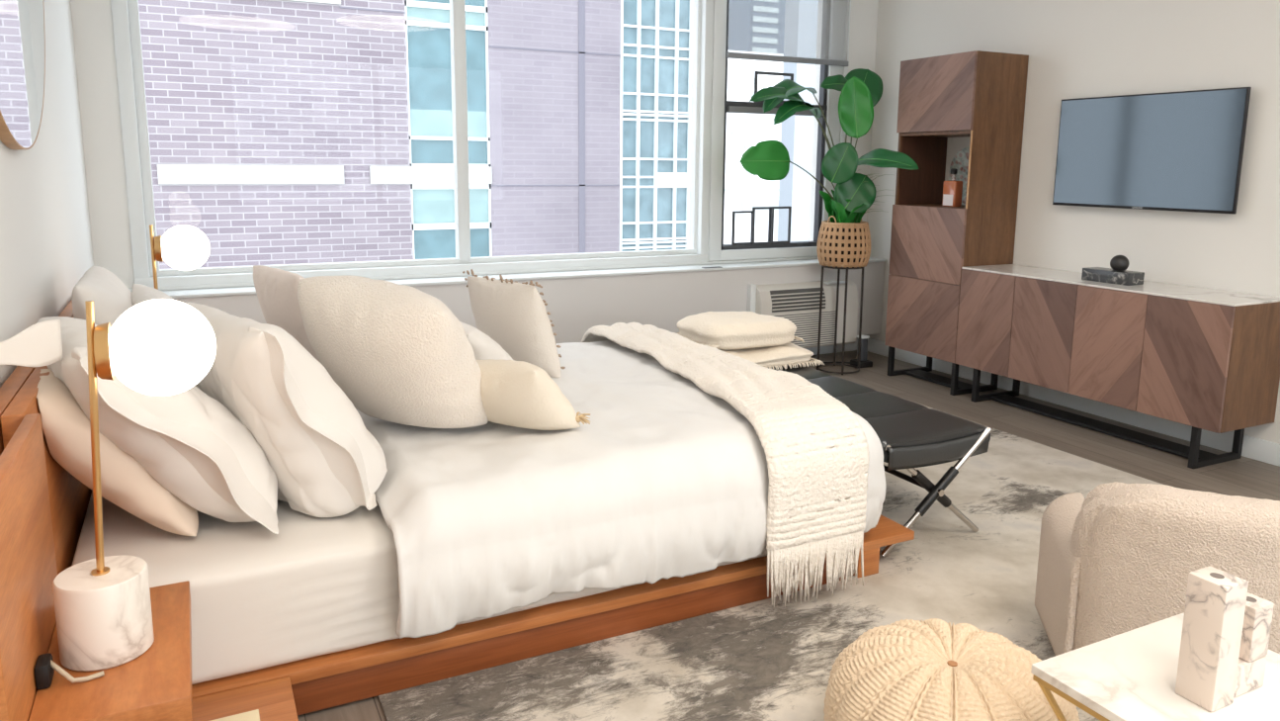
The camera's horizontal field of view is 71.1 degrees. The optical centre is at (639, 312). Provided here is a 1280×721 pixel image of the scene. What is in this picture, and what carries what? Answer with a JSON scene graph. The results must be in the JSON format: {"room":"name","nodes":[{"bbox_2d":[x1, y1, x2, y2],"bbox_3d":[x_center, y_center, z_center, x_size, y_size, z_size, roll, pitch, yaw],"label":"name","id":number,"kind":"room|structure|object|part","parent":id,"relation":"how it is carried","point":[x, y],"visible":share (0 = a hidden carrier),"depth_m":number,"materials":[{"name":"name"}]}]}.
{"room":"bedroom","nodes":[
{"label":"bedroom","id":0,"kind":"room"},
{"bbox_2d":[0,0,94,387],"bbox_3d":[-1.177,-0.288,1.222,0.150,2.750,6.900,-4,11,-26],"label":"wall","id":1,"kind":"structure","parent":0,"point":[46,244],"depth_m":3.04,"materials":[{"name":"white paint"}]},
{"bbox_2d":[0,0,45,149],"bbox_3d":[-1.681,-1.170,2.318,0.030,1.470,1.470,-4,11,-26],"label":"round mirror","id":2,"kind":"object","parent":1,"relation":"attached to","point":[22,22],"visible":1,"depth_m":2.46,"materials":[{"name":"brown mirror"}]},
{"bbox_2d":[70,0,878,287],"bbox_3d":[-0.524,-0.955,5.269,4.690,2.750,0.150,-4,11,-26],"label":"wall","id":3,"kind":"structure","parent":0,"point":[92,21],"depth_m":4.23,"materials":[{"name":"white paint"}]},
{"bbox_2d":[110,0,713,287],"bbox_3d":[-1.020,-1.182,4.944,3.225,1.945,0.130,-4,11,-26],"label":"window","id":4,"kind":"structure","parent":3,"relation":"in","point":[125,13],"depth_m":4.92,"materials":[{"name":"white paint"}]},
{"bbox_2d":[128,0,851,291],"bbox_3d":[-0.480,-1.198,5.144,4.690,1.930,0.035,-4,11,-26],"label":"trim","id":5,"kind":"structure","parent":3,"relation":"attached to","point":[840,9],"depth_m":5.69,"materials":[{"name":"white paint"}]},
{"bbox_2d":[161,256,886,343],"bbox_3d":[-0.450,0.023,5.264,4.690,0.524,0.220,-4,11,-26],"label":"window sill","id":6,"kind":"structure","parent":3,"relation":"attached to","point":[579,300],"depth_m":5.36,"materials":[{"name":"white paint"}]},
{"bbox_2d":[720,0,831,259],"bbox_3d":[0.872,-1.317,5.869,0.815,1.910,0.112,-4,11,-26],"label":"window","id":7,"kind":"structure","parent":3,"relation":"in","point":[794,248],"depth_m":5.93,"materials":[{"name":"grey metal"}]},
{"bbox_3d":[0.673,-0.558,5.869,0.160,0.219,0.016,-4,11,-26],"label":"open frame","id":8,"kind":"part","parent":7,"relation":"part of","materials":[{"name":"black metal"}]},
{"bbox_3d":[0.811,-0.577,5.910,0.165,0.244,0.016,-4,11,-26],"label":"open frame","id":9,"kind":"part","parent":7,"relation":"part of","materials":[{"name":"black metal"}]},
{"bbox_3d":[0.883,-0.400,5.982,0.815,0.065,0.020,-4,11,-26],"label":"sill rail","id":10,"kind":"part","parent":7,"relation":"part of","materials":[{"name":"white paint"}]},
{"bbox_3d":[0.870,-1.464,5.822,0.300,0.194,0.016,-4,11,-26],"label":"open frame","id":11,"kind":"part","parent":7,"relation":"part of","materials":[{"name":"black metal"}]},
{"bbox_3d":[0.884,-1.319,5.858,0.747,0.038,0.062,-4,11,-26],"label":"sash rail","id":12,"kind":"part","parent":7,"relation":"part of","materials":[{"name":"grey metal"}]},
{"bbox_3d":[0.935,-0.590,5.996,0.175,0.244,0.016,-4,11,-26],"label":"open frame","id":13,"kind":"part","parent":7,"relation":"part of","materials":[{"name":"black metal"}]},
{"bbox_2d":[726,52,848,66],"bbox_3d":[0.965,-1.926,5.716,0.945,0.635,0.050,-4,11,-26],"label":"roller shade","id":14,"kind":"object","parent":7,"relation":"attached to","point":[739,55],"visible":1,"depth_m":5.74,"materials":[{"name":"grey fabric"}]},
{"bbox_2d":[746,279,858,347],"bbox_3d":[1.070,0.023,5.859,0.815,0.455,0.120,-4,11,-26],"label":"air conditioner","id":15,"kind":"object","parent":3,"relation":"attached to","point":[798,302],"visible":0.54,"depth_m":5.83,"materials":[{"name":"white plastic"}]},
{"bbox_3d":[1.292,-0.204,5.948,0.160,0.012,0.045,-4,11,-26],"label":"control panel","id":16,"kind":"part","parent":15,"relation":"part of","materials":[{"name":"white paint"}]},
{"bbox_2d":[805,337,858,354],"bbox_3d":[-0.495,0.370,5.407,4.690,0.090,0.030,-4,11,-26],"label":"trim","id":17,"kind":"structure","parent":3,"relation":"attached to","point":[849,346],"depth_m":6.31,"materials":[{"name":"white paint"}]},
{"bbox_2d":[297,349,1279,720],"bbox_3d":[0.975,0.968,2.529,4.990,0.120,6.900,-4,11,-26],"label":"floor","id":18,"kind":"structure","parent":0,"point":[1242,476],"depth_m":4.31,"materials":[{"name":"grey wood"}]},
{"bbox_2d":[0,413,298,720],"bbox_3d":[-0.883,0.624,1.678,0.451,0.806,0.566,-4,11,-26],"label":"nightstand","id":19,"kind":"object","parent":18,"relation":"on","point":[155,685],"visible":0.73,"depth_m":1.56,"materials":[{"name":"orange wood"}]},
{"bbox_3d":[-1.073,0.638,1.583,0.025,0.806,0.566,-4,11,-26],"label":"panel","id":20,"kind":"part","parent":19,"relation":"part of","materials":[{"name":"orange wood"}]},
{"bbox_2d":[34,652,104,688],"bbox_3d":[-0.995,0.618,1.567,0.101,0.044,0.057,-4,11,-26],"label":"plug","id":21,"kind":"object","parent":19,"relation":"on","point":[44,667],"visible":1,"depth_m":1.55,"materials":[{"name":"black plastic"}]},
{"bbox_2d":[52,298,216,671],"bbox_3d":[-0.920,0.298,1.639,0.292,0.653,0.176,-4,11,-26],"label":"globe lamp","id":22,"kind":"object","parent":19,"relation":"on","point":[159,347],"visible":1,"depth_m":1.58,"materials":[{"name":"white glass"}]},
{"bbox_3d":[-0.867,0.062,1.627,0.176,0.176,0.176,-4,11,-26],"label":"globe","id":23,"kind":"part","parent":22,"relation":"part of"},
{"bbox_2d":[210,708,259,720],"bbox_3d":[-0.832,0.875,1.783,0.151,0.016,0.230,-4,11,-26],"label":"book","id":24,"kind":"object","parent":19,"relation":"on","point":[253,715],"visible":1,"depth_m":1.89,"materials":[{"name":"beige paper"}]},
{"bbox_2d":[191,676,298,720],"bbox_3d":[-0.893,0.904,1.769,0.425,0.034,0.472,-4,11,-26],"label":"shelf","id":25,"kind":"object","parent":19,"relation":"attached to","point":[274,699],"depth_m":1.96,"materials":[{"name":"orange wood"}]},
{"bbox_2d":[0,300,914,714],"bbox_3d":[-0.544,0.404,3.017,2.449,0.806,2.750,-4,11,-26],"label":"platform bed","id":26,"kind":"object","parent":18,"relation":"on","point":[322,681],"visible":0.2,"depth_m":2.30,"materials":[{"name":"orange wood"}]},
{"bbox_3d":[-1.621,0.486,2.484,0.040,0.800,2.750,-4,11,-26],"label":"headboard","id":27,"kind":"part","parent":26,"relation":"part of","materials":[{"name":"orange wood"}]},
{"bbox_3d":[-1.585,0.479,2.513,0.038,0.806,1.570,-4,11,-26],"label":"headboard","id":28,"kind":"part","parent":26,"relation":"part of","materials":[{"name":"orange wood"}]},
{"bbox_2d":[71,490,767,683],"bbox_3d":[-0.599,0.543,3.010,2.122,0.271,1.525,-4,11,-26],"label":"mattress","id":29,"kind":"object","parent":26,"relation":"on","point":[261,597],"visible":0.1,"depth_m":2.11,"materials":[{"name":"white fabric"}]},
{"bbox_2d":[71,265,133,326],"bbox_3d":[-1.688,0.116,2.937,0.265,0.503,0.590,-4,11,-26],"label":"bed pillow","id":30,"kind":"object","parent":29,"relation":"on","point":[111,297],"visible":0.25,"depth_m":2.70,"materials":[{"name":"white fabric"}]},
{"bbox_2d":[36,368,198,535],"bbox_3d":[-1.320,0.313,2.252,0.317,0.395,0.573,-6,11,-33],"label":"bed pillow","id":31,"kind":"object","parent":29,"relation":"on","point":[66,427],"visible":0.48,"depth_m":2.02,"materials":[{"name":"beige fabric"}]},
{"bbox_2d":[0,316,278,533],"bbox_3d":[-1.238,0.237,2.244,0.570,0.539,0.749,-4,11,-26],"label":"bed pillow","id":32,"kind":"object","parent":29,"relation":"on","point":[192,444],"visible":0.67,"depth_m":2.04,"materials":[{"name":"white fabric"}]},
{"bbox_2d":[131,283,174,305],"bbox_3d":[-1.512,0.140,2.985,0.297,0.438,0.606,-6,11,-32],"label":"bed pillow","id":33,"kind":"object","parent":29,"relation":"on","point":[140,293],"visible":0.07,"depth_m":2.93,"materials":[{"name":"white fabric"}]},
{"bbox_2d":[184,302,387,516],"bbox_3d":[-0.933,0.242,2.365,0.631,0.515,0.391,9,13,41],"label":"bed pillow","id":34,"kind":"object","parent":29,"relation":"on","point":[325,462],"visible":0.81,"depth_m":2.17,"materials":[{"name":"white fabric"}]},
{"bbox_2d":[355,340,886,638],"bbox_3d":[-0.233,0.418,3.161,1.575,0.380,1.699,-4,11,-26],"label":"duvet","id":35,"kind":"object","parent":29,"relation":"on","point":[666,478],"visible":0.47,"depth_m":2.39,"materials":[{"name":"white fabric"}]},
{"bbox_2d":[253,264,319,361],"bbox_3d":[-1.126,0.050,3.007,0.245,0.404,0.416,-8,13,-41],"label":"throw cushion","id":36,"kind":"object","parent":35,"relation":"on","point":[276,289],"visible":0.34,"depth_m":2.86,"materials":[{"name":"white fabric"}]},
{"bbox_2d":[297,274,488,427],"bbox_3d":[-0.713,0.113,2.615,0.527,0.459,0.393,4,10,18],"label":"cushion","id":37,"kind":"object","parent":35,"relation":"on","point":[398,353],"visible":0.94,"depth_m":2.45,"materials":[{"name":"beige fabric"}]},
{"bbox_2d":[460,321,512,359],"bbox_3d":[-0.616,0.130,3.030,0.397,0.251,0.273,8,12,38],"label":"throw cushion","id":38,"kind":"object","parent":35,"relation":"on","point":[484,347],"visible":0.18,"depth_m":2.87,"materials":[{"name":"white fabric"}]},
{"bbox_2d":[462,268,565,377],"bbox_3d":[-0.465,0.047,3.318,0.436,0.408,0.216,9,13,41],"label":"tufted cushion","id":39,"kind":"object","parent":35,"relation":"on","point":[514,314],"visible":0.79,"depth_m":3.20,"materials":[{"name":"beige fabric"}]},
{"bbox_2d":[476,358,590,429],"bbox_3d":[-0.377,0.232,2.662,0.473,0.217,0.214,8,12,37],"label":"lumbar cushion","id":40,"kind":"object","parent":35,"relation":"on","point":[518,393],"visible":0.72,"depth_m":2.55,"materials":[{"name":"beige fabric"}]},
{"bbox_2d":[580,321,869,606],"bbox_3d":[0.235,0.426,3.400,0.445,0.569,1.774,-3,10,-22],"label":"throw","id":41,"kind":"object","parent":35,"relation":"on","point":[816,449],"visible":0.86,"depth_m":2.63,"materials":[{"name":"white fabric"}]},
{"bbox_3d":[0.709,0.788,2.898,0.085,0.090,0.097,-4,11,-26],"label":"leg","id":42,"kind":"part","parent":26,"relation":"part of","materials":[{"name":"orange wood"}]},
{"bbox_2d":[377,397,1162,720],"bbox_3d":[0.964,0.896,2.568,3.206,0.010,4.100,-4,11,-26],"label":"area rug","id":43,"kind":"object","parent":18,"relation":"on","point":[756,660],"visible":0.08,"depth_m":2.52,"materials":[{"name":"grey carpet"}]},
{"bbox_2d":[771,363,991,557],"bbox_3d":[0.698,0.499,3.684,0.490,0.397,1.463,-4,11,-26],"label":"leather bench","id":44,"kind":"object","parent":43,"relation":"on","point":[911,435],"visible":0.39,"depth_m":3.11,"materials":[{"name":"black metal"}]},
{"bbox_2d":[719,341,824,369],"bbox_3d":[0.504,0.176,4.126,0.574,0.102,0.481,-4,11,-26],"label":"folded throw","id":45,"kind":"object","parent":44,"relation":"on","point":[790,354],"visible":0.39,"depth_m":3.96,"materials":[{"name":"beige fabric"}]},
{"bbox_2d":[676,311,804,348],"bbox_3d":[0.442,0.069,4.109,0.530,0.133,0.434,-4,11,-26],"label":"cushion","id":46,"kind":"object","parent":45,"relation":"on","point":[718,329],"visible":0.92,"depth_m":3.96,"materials":[{"name":"beige fabric"}]},
{"bbox_3d":[0.566,0.301,3.922,0.490,0.086,0.282,-4,11,-26],"label":"seat panel","id":47,"kind":"part","parent":44,"relation":"part of","materials":[{"name":"black leather"}]},
{"bbox_3d":[0.694,0.344,3.670,0.490,0.086,0.282,-4,11,-26],"label":"seat panel","id":48,"kind":"part","parent":44,"relation":"part of","materials":[{"name":"black leather"}]},
{"bbox_3d":[0.822,0.387,3.418,0.490,0.086,0.282,-4,11,-26],"label":"seat panel","id":49,"kind":"part","parent":44,"relation":"part of","materials":[{"name":"black leather"}]},
{"bbox_3d":[0.950,0.430,3.166,0.490,0.086,0.282,-4,11,-26],"label":"seat panel","id":50,"kind":"part","parent":44,"relation":"part of","materials":[{"name":"black leather"}]},
{"bbox_3d":[1.002,0.603,3.079,0.468,0.396,0.021,-4,11,-26],"label":"leg","id":51,"kind":"part","parent":44,"relation":"part of","materials":[{"name":"silver metal"}]},
{"bbox_3d":[1.013,0.607,3.058,0.468,0.396,0.021,-4,11,-26],"label":"leg","id":52,"kind":"part","parent":44,"relation":"part of","materials":[{"name":"silver metal"}]},
{"bbox_2d":[823,617,1079,720],"bbox_3d":[0.644,0.847,1.870,0.505,0.310,0.505,4,10,18],"label":"knitted pouf","id":53,"kind":"object","parent":43,"relation":"on","point":[932,668],"visible":0.96,"depth_m":1.79,"materials":[{"name":"fabric"}]},
{"bbox_2d":[1030,611,1279,720],"bbox_3d":[0.967,0.845,1.500,0.429,0.440,0.430,-4,11,-26],"label":"side table","id":54,"kind":"object","parent":43,"relation":"on","point":[1130,675],"visible":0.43,"depth_m":1.52,"materials":[{"name":"white stone"}]},
{"bbox_3d":[0.752,0.843,1.573,0.133,0.413,0.013,4,10,18],"label":"leg","id":55,"kind":"part","parent":54,"relation":"part of","materials":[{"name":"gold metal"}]},
{"bbox_3d":[0.969,0.651,1.468,0.423,0.012,0.424,-4,11,-26],"label":"frame","id":56,"kind":"part","parent":54,"relation":"part of","materials":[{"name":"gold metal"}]},
{"bbox_2d":[1175,566,1274,711],"bbox_3d":[0.964,0.520,1.466,0.155,0.212,0.062,-4,11,-26],"label":"candle holder","id":57,"kind":"object","parent":54,"relation":"on","point":[1226,633],"visible":1,"depth_m":1.43,"materials":[{"name":"stone"}]},
{"bbox_2d":[1209,572,1224,578],"bbox_3d":[0.920,0.418,1.429,0.020,0.001,0.020,-4,11,-26],"label":"hole","id":58,"kind":"object","parent":57,"relation":"attached to","point":[1212,574],"depth_m":1.43,"materials":[{"name":"brown"}]},
{"bbox_2d":[1246,596,1257,601],"bbox_3d":[1.009,0.473,1.483,0.020,0.001,0.020,-4,11,-26],"label":"hole","id":59,"kind":"object","parent":57,"relation":"attached to","point":[1248,598],"depth_m":1.48,"materials":[{"name":"brown"}]},
{"bbox_2d":[1034,481,1279,655],"bbox_3d":[1.456,0.661,2.229,0.773,0.572,0.600,3,10,13],"label":"armchair","id":60,"kind":"object","parent":43,"relation":"on","point":[1118,558],"visible":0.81,"depth_m":2.06,"materials":[{"name":"beige fabric"}]},
{"bbox_2d":[816,260,864,374],"bbox_3d":[1.283,0.021,5.729,0.274,0.705,0.274,-4,11,-26],"label":"plant stand","id":61,"kind":"object","parent":18,"relation":"on","point":[842,364],"visible":0.76,"depth_m":5.71,"materials":[{"name":"black metal"}]},
{"bbox_3d":[1.153,0.019,5.732,0.018,0.705,0.016,-4,11,-26],"label":"leg","id":62,"kind":"part","parent":61,"relation":"part of","materials":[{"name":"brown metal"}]},
{"bbox_3d":[1.286,-0.001,5.857,0.016,0.705,0.018,-4,11,-26],"label":"leg","id":63,"kind":"part","parent":61,"relation":"part of","materials":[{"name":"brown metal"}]},
{"bbox_2d":[816,215,870,267],"bbox_3d":[1.287,-0.459,5.649,0.337,0.315,0.336,-4,11,-26],"label":"wicker basket","id":64,"kind":"object","parent":61,"relation":"on","point":[820,247],"visible":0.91,"depth_m":5.52,"materials":[{"name":"beige wicker"}]},
{"bbox_2d":[739,68,918,263],"bbox_3d":[1.135,-0.879,5.320,1.115,1.224,0.699,-4,11,-26],"label":"potted plant","id":65,"kind":"object","parent":64,"relation":"in","point":[861,89],"visible":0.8,"depth_m":5.47,"materials":[{"name":"green plant"}]},
{"bbox_3d":[1.111,-0.714,5.506,0.465,0.430,0.035,-4,11,-26],"label":"stem","id":66,"kind":"part","parent":65,"relation":"part of","materials":[{"name":"green plant"}]},
{"bbox_3d":[1.175,-0.859,5.537,0.241,0.703,0.011,-2,10,-14],"label":"stem","id":67,"kind":"part","parent":65,"relation":"part of","materials":[{"name":"green"}]},
{"bbox_3d":[1.183,-0.930,5.557,0.270,0.838,0.012,-1,10,-8],"label":"stem","id":68,"kind":"part","parent":65,"relation":"part of","materials":[{"name":"green"}]},
{"bbox_3d":[1.184,-0.849,5.525,0.246,0.688,0.011,-2,10,-16],"label":"stem","id":69,"kind":"part","parent":65,"relation":"part of","materials":[{"name":"green"}]},
{"bbox_3d":[1.287,-0.428,5.654,0.272,0.228,0.272,-4,11,-26],"label":"pot","id":70,"kind":"part","parent":65,"relation":"part of","materials":[{"name":"black"}]},
{"bbox_3d":[1.279,0.042,5.601,0.016,0.705,0.018,-4,11,-26],"label":"leg","id":71,"kind":"part","parent":61,"relation":"part of","materials":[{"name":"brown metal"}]},
{"bbox_3d":[1.413,0.022,5.726,0.018,0.705,0.016,-4,11,-26],"label":"leg","id":72,"kind":"part","parent":61,"relation":"part of","materials":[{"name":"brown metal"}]},
{"bbox_2d":[884,50,1028,395],"bbox_3d":[1.859,-0.528,5.346,0.408,1.923,0.581,-4,11,-26],"label":"tall cabinet","id":73,"kind":"object","parent":18,"relation":"on","point":[980,96],"visible":0.9,"depth_m":5.15,"materials":[{"name":"brown wood"}]},
{"bbox_3d":[1.723,0.290,5.704,0.350,0.190,0.028,-4,11,-26],"label":"foot frame","id":74,"kind":"part","parent":73,"relation":"part of","materials":[{"name":"black metal"}]},
{"bbox_3d":[1.680,0.023,5.349,0.017,0.447,0.578,-4,11,-26],"label":"door","id":75,"kind":"part","parent":73,"relation":"part of","materials":[{"name":"brown wood"}]},
{"bbox_3d":[1.691,-1.255,5.136,0.017,0.420,0.578,-4,11,-26],"label":"door","id":76,"kind":"part","parent":73,"relation":"part of","materials":[{"name":"brown wood"}]},
{"bbox_2d":[941,168,962,206],"bbox_3d":[1.828,-0.733,5.236,0.066,0.220,0.100,-4,11,-26],"label":"bottle","id":77,"kind":"object","parent":73,"relation":"in","point":[952,190],"visible":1,"depth_m":5.21,"materials":[{"name":"brown glass"}]},
{"bbox_3d":[1.829,-0.699,5.242,0.064,0.150,0.100,-4,11,-26],"label":"bottle glass","id":78,"kind":"part","parent":77,"relation":"part of","materials":[{"name":"brown glass"}]},
{"bbox_2d":[948,146,969,203],"bbox_3d":[1.987,-0.817,5.365,0.053,0.352,0.356,-4,11,-27],"label":"decorative plate","id":79,"kind":"object","parent":73,"relation":"in","point":[960,161],"visible":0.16,"depth_m":5.44,"materials":[{"name":"ceramic"}]},
{"bbox_3d":[1.959,0.369,5.239,0.350,0.190,0.028,-4,11,-26],"label":"foot frame","id":80,"kind":"part","parent":73,"relation":"part of","materials":[{"name":"black metal"}]},
{"bbox_2d":[954,263,1279,468],"bbox_3d":[2.318,0.207,4.531,0.410,0.748,1.483,-4,11,-26],"label":"sideboard","id":81,"kind":"object","parent":18,"relation":"on","point":[1199,358],"visible":0.98,"depth_m":4.19,"materials":[{"name":"brown wood"}]},
{"bbox_3d":[1.894,0.047,4.920,0.017,0.544,0.367,-4,11,-26],"label":"door","id":82,"kind":"part","parent":81,"relation":"part of","materials":[{"name":"brown wood"}]},
{"bbox_3d":[2.030,0.393,5.100,0.350,0.190,0.028,-4,11,-26],"label":"foot frame","id":83,"kind":"part","parent":81,"relation":"part of","materials":[{"name":"black metal"}]},
{"bbox_3d":[2.060,0.103,4.593,0.017,0.544,0.369,-4,11,-26],"label":"door","id":84,"kind":"part","parent":81,"relation":"part of","materials":[{"name":"brown wood"}]},
{"bbox_3d":[2.225,0.159,4.268,0.017,0.544,0.361,-4,11,-26],"label":"door","id":85,"kind":"part","parent":81,"relation":"part of","materials":[{"name":"brown wood"}]},
{"bbox_2d":[1081,255,1144,285],"bbox_3d":[2.326,-0.221,4.405,0.115,0.138,0.255,-4,11,-26],"label":"stone sculpture","id":86,"kind":"object","parent":81,"relation":"on","point":[1118,274],"visible":1,"depth_m":4.35,"materials":[{"name":"black stone"}]},
{"bbox_3d":[2.391,0.214,3.942,0.017,0.544,0.374,-4,11,-26],"label":"door","id":87,"kind":"part","parent":81,"relation":"part of","materials":[{"name":"brown wood"}]},
{"bbox_3d":[2.583,0.579,4.011,0.350,0.190,0.028,-4,11,-26],"label":"foot frame","id":88,"kind":"part","parent":81,"relation":"part of","materials":[{"name":"black metal"}]},
{"bbox_3d":[-1.843,0.301,3.568,0.451,0.806,0.545,-4,11,-26],"label":"nightstand","id":89,"kind":"object","parent":18,"relation":"on","visible":0},
{"bbox_2d":[149,224,210,289],"bbox_3d":[-1.808,-0.017,3.489,0.273,0.653,0.176,-4,11,-26],"label":"globe lamp","id":90,"kind":"object","parent":89,"relation":"on","point":[182,247],"visible":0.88,"depth_m":3.41,"materials":[{"name":"white glass"}]},
{"bbox_3d":[-1.763,-0.253,3.472,0.176,0.176,0.176,-4,11,-26],"label":"globe","id":91,"kind":"part","parent":90,"relation":"part of"},
{"bbox_2d":[864,0,1279,443],"bbox_3d":[3.151,-0.606,3.366,0.150,2.750,6.900,-4,11,-26],"label":"wall","id":92,"kind":"structure","parent":0,"point":[1074,48],"depth_m":4.59,"materials":[{"name":"white paint"}]},
{"bbox_2d":[867,337,1279,466],"bbox_3d":[3.073,0.709,3.534,0.014,0.100,6.570,-4,11,-26],"label":"baseboard","id":93,"kind":"structure","parent":92,"relation":"attached to","point":[1265,451],"depth_m":4.71,"materials":[{"name":"white paint"}]},
{"bbox_2d":[1052,86,1251,214],"bbox_3d":[2.491,-0.795,4.427,0.064,0.559,0.960,-4,11,-26],"label":"television","id":94,"kind":"object","parent":92,"relation":"attached to","point":[1182,150],"visible":1,"depth_m":4.34,"materials":[{"name":"black"}]},
{"label":"outside","id":95,"kind":"structure","parent":0,"visible":0},
{"bbox_2d":[138,0,620,268],"bbox_3d":[-7.808,-3.383,12.613,16.490,13.000,0.450,-4,11,-26],"label":"brick building","id":96,"kind":"structure","parent":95,"point":[281,131],"depth_m":14.33,"materials":[{"name":"brick"}]},
{"bbox_3d":[-3.177,-4.839,14.643,1.360,0.310,0.060,-4,11,-26],"label":"bay glass","id":97,"kind":"part","parent":96,"relation":"part of","materials":[{"name":"blue glass"}]},
{"bbox_3d":[-3.184,-4.025,14.778,1.360,1.340,0.060,-4,11,-26],"label":"bay glass","id":98,"kind":"part","parent":96,"relation":"part of","materials":[{"name":"blue glass"}]},
{"bbox_3d":[-3.153,-7.557,14.191,1.360,5.200,0.060,-4,11,-26],"label":"bay glass","id":99,"kind":"part","parent":96,"relation":"part of","materials":[{"name":"blue glass"}]},
{"bbox_3d":[-3.192,-3.143,14.925,1.360,0.450,0.060,-4,11,-26],"label":"bay glass","id":100,"kind":"part","parent":96,"relation":"part of","materials":[{"name":"blue glass"}]},
{"bbox_3d":[-3.196,-2.691,15.000,1.360,0.465,0.060,-4,11,-26],"label":"bay glass","id":101,"kind":"part","parent":96,"relation":"part of","materials":[{"name":"blue glass"}]},
{"bbox_3d":[-3.204,-1.786,15.150,1.360,0.700,0.060,-4,11,-26],"label":"bay glass","id":102,"kind":"part","parent":96,"relation":"part of","materials":[{"name":"blue glass"}]},
{"bbox_3d":[-3.226,0.630,15.552,1.360,4.200,0.060,-4,11,-26],"label":"bay glass","id":103,"kind":"part","parent":96,"relation":"part of","materials":[{"name":"blue glass"}]},
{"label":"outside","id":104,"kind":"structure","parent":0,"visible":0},
{"bbox_2d":[619,0,693,251],"bbox_3d":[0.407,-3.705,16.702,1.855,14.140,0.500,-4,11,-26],"label":"glass building","id":105,"kind":"structure","parent":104,"point":[656,78],"depth_m":16.56,"materials":[{"name":"blue glass"}]},
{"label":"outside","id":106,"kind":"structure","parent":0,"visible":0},
{"bbox_3d":[-5.003,0.445,54.373,120.000,0.200,89.700,-4,11,-26],"label":"ground","id":107,"kind":"structure","parent":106,"visible":0},
{"bbox_2d":[723,49,783,250],"bbox_3d":[5.208,-3.497,36.564,9.000,13.600,1.050,-4,11,-26],"label":"building","id":108,"kind":"structure","parent":107,"relation":"on","point":[743,190],"depth_m":35.05,"materials":[{"name":"white"}]},
{"bbox_2d":[728,0,785,54],"bbox_3d":[8.121,-19.131,56.361,5.400,38.000,4.050,-4,11,-26],"label":"tower block","id":109,"kind":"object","parent":107,"relation":"on","point":[758,26],"visible":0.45,"depth_m":54.30,"materials":[{"name":"blue"}]},
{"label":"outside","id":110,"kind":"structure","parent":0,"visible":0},
{"bbox_2d":[777,0,818,248],"bbox_3d":[3.249,-3.272,12.547,2.810,13.000,0.300,-4,11,-26],"label":"wall","id":111,"kind":"structure","parent":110,"point":[801,16],"depth_m":11.99,"materials":[{"name":"grey paint"}]}
]}

